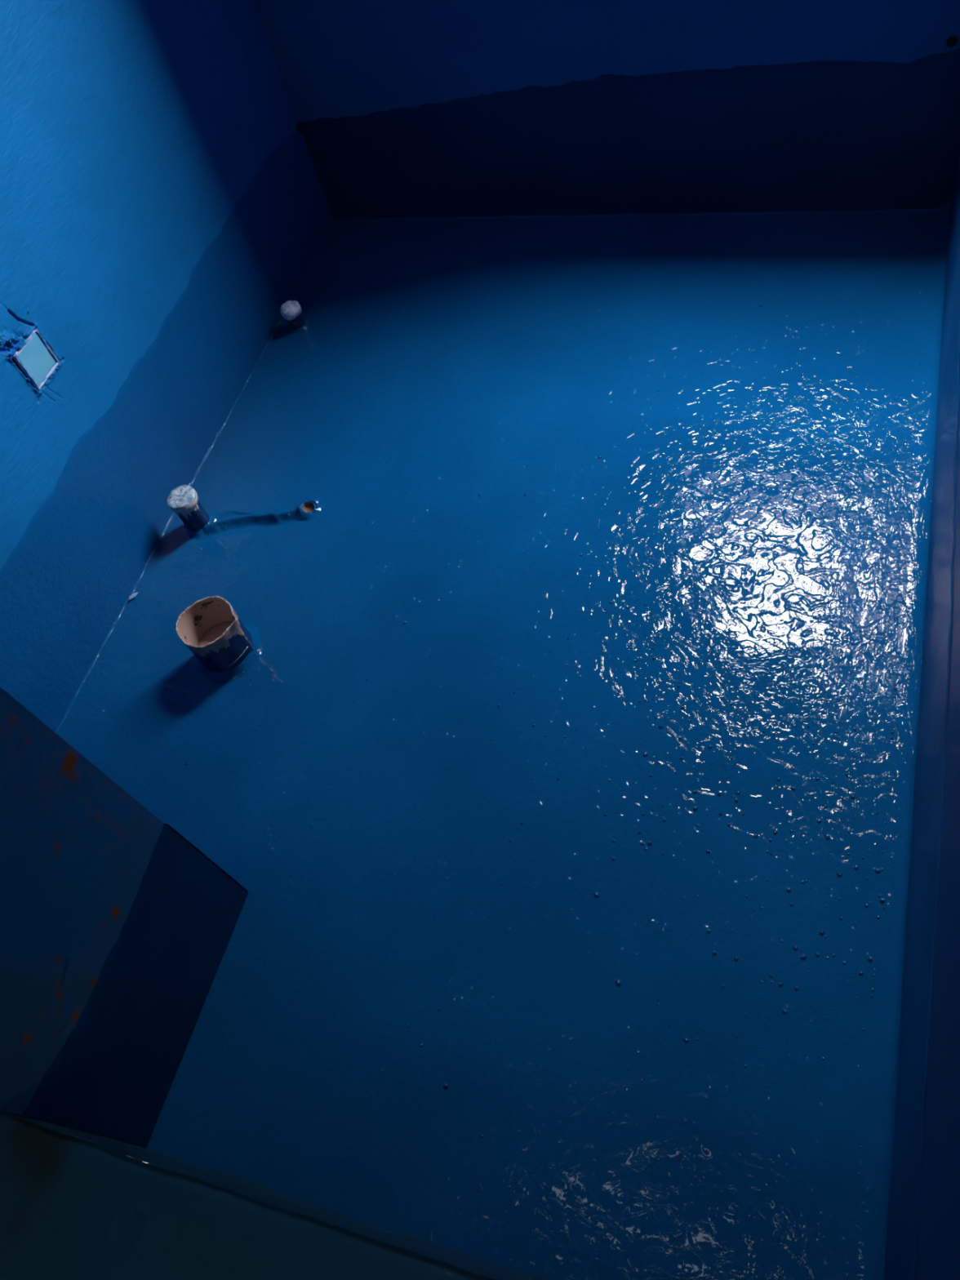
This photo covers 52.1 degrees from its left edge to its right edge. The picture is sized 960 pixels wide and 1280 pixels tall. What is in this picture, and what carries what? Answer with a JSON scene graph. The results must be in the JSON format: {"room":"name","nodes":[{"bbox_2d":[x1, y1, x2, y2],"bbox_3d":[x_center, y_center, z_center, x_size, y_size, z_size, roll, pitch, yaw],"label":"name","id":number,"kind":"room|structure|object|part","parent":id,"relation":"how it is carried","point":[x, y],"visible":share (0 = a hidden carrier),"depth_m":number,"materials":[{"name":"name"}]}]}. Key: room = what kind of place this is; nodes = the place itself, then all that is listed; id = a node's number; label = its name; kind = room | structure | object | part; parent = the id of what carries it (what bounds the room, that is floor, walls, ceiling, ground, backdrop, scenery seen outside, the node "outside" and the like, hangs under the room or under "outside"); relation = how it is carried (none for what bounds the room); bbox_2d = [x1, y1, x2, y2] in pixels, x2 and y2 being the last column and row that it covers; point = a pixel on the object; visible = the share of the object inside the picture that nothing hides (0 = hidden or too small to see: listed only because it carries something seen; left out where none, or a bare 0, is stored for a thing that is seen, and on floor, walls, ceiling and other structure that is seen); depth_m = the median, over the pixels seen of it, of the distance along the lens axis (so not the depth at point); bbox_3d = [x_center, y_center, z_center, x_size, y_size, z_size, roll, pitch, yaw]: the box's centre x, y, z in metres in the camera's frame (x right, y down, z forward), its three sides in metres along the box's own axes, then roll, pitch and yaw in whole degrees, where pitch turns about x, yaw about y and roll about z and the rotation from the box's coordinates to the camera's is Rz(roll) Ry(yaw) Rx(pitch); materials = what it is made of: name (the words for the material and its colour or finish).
{"room":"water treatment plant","nodes":[
{"label":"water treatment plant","id":0,"kind":"room"},
{"bbox_2d":[0,687,248,1146],"bbox_3d":[-1.041,-0.139,0.660,0.623,2.740,0.426,7,59,18],"label":"wall","id":1,"kind":"structure","parent":0,"point":[116,930],"depth_m":1.38,"materials":[{"name":"blue paint"}]},
{"bbox_2d":[0,0,333,732],"bbox_3d":[-0.974,-1.152,1.315,0.035,2.740,1.977,8,59,19],"label":"wall","id":2,"kind":"structure","parent":0,"point":[162,198],"depth_m":2.09,"materials":[{"name":"blue paint"}]},
{"bbox_2d":[11,328,59,390],"bbox_3d":[-0.862,-0.542,1.896,0.025,0.084,0.082,7,58,18],"label":"box","id":3,"kind":"object","parent":2,"relation":"attached to","point":[36,360],"visible":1,"depth_m":1.89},
{"bbox_3d":[-0.858,-0.541,1.894,0.010,0.075,0.072,7,58,18],"label":"plate","id":4,"kind":"part","parent":3,"relation":"part of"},
{"bbox_2d":[0,1111,546,1279],"bbox_3d":[-0.361,1.059,-0.354,3.100,2.820,2.200,7,59,18],"label":"wall","id":5,"kind":"structure","parent":0,"point":[75,1204],"depth_m":1.13,"materials":[{"name":"blue painted metal"},{"name":"rust"}]},
{"bbox_2d":[54,202,950,1279],"bbox_3d":[0.025,-0.153,2.051,1.668,0.071,2.388,7,59,18],"label":"floor","id":6,"kind":"structure","parent":0,"point":[558,788],"depth_m":1.83,"materials":[{"name":"blue paint"}]},
{"bbox_2d":[128,592,137,599],"bbox_3d":[-0.781,-0.099,2.216,0.008,0.007,0.026,30,69,29],"label":"flake","id":7,"kind":"object","parent":6,"relation":"on","point":[132,596],"visible":1,"depth_m":2.21,"materials":[{"name":"paint"}]},
{"bbox_2d":[166,484,220,539],"bbox_3d":[-0.666,-0.294,2.266,0.105,0.116,0.105,7,59,18],"label":"drain pipe","id":8,"kind":"object","parent":6,"relation":"on","point":[183,500],"visible":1,"depth_m":2.23,"materials":[{"name":"plastic"}]},
{"bbox_2d":[175,595,262,684],"bbox_3d":[-0.541,-0.004,2.028,0.168,0.138,0.168,7,59,18],"label":"pipe","id":9,"kind":"object","parent":6,"relation":"on","point":[210,628],"visible":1,"depth_m":2.02,"materials":[{"name":"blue plastic"}]},
{"bbox_2d":[280,300,310,333],"bbox_3d":[-0.491,-0.858,2.614,0.081,0.088,0.081,16,62,23],"label":"drain pipe","id":10,"kind":"object","parent":6,"relation":"on","point":[291,310],"visible":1,"depth_m":2.59,"materials":[{"name":"white plastic"}]},
{"bbox_2d":[302,501,315,512],"bbox_3d":[-0.391,-0.301,2.265,0.032,0.037,0.038,-14,55,5],"label":"tube","id":11,"kind":"object","parent":6,"relation":"on","point":[308,506],"visible":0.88,"depth_m":2.26,"materials":[{"name":"brown metal"}]},
{"bbox_2d":[253,0,959,218],"bbox_3d":[0.106,-1.966,1.584,1.958,2.740,0.279,7,59,18],"label":"wall","id":12,"kind":"structure","parent":0,"point":[402,108],"depth_m":2.37,"materials":[{"name":"blue paint"}]},
{"bbox_3d":[0.252,-1.395,2.235,1.958,1.000,0.002,7,59,18],"label":"wall panel","id":13,"kind":"part","parent":12,"relation":"part of","materials":[{"name":"blue paint"}]},
{"bbox_2d":[884,158,959,1279],"bbox_3d":[0.532,-0.775,0.687,0.004,2.740,2.402,7,59,18],"label":"wall","id":14,"kind":"structure","parent":0,"point":[923,1232],"depth_m":1.28,"materials":[{"name":"blue paint"}]}
]}

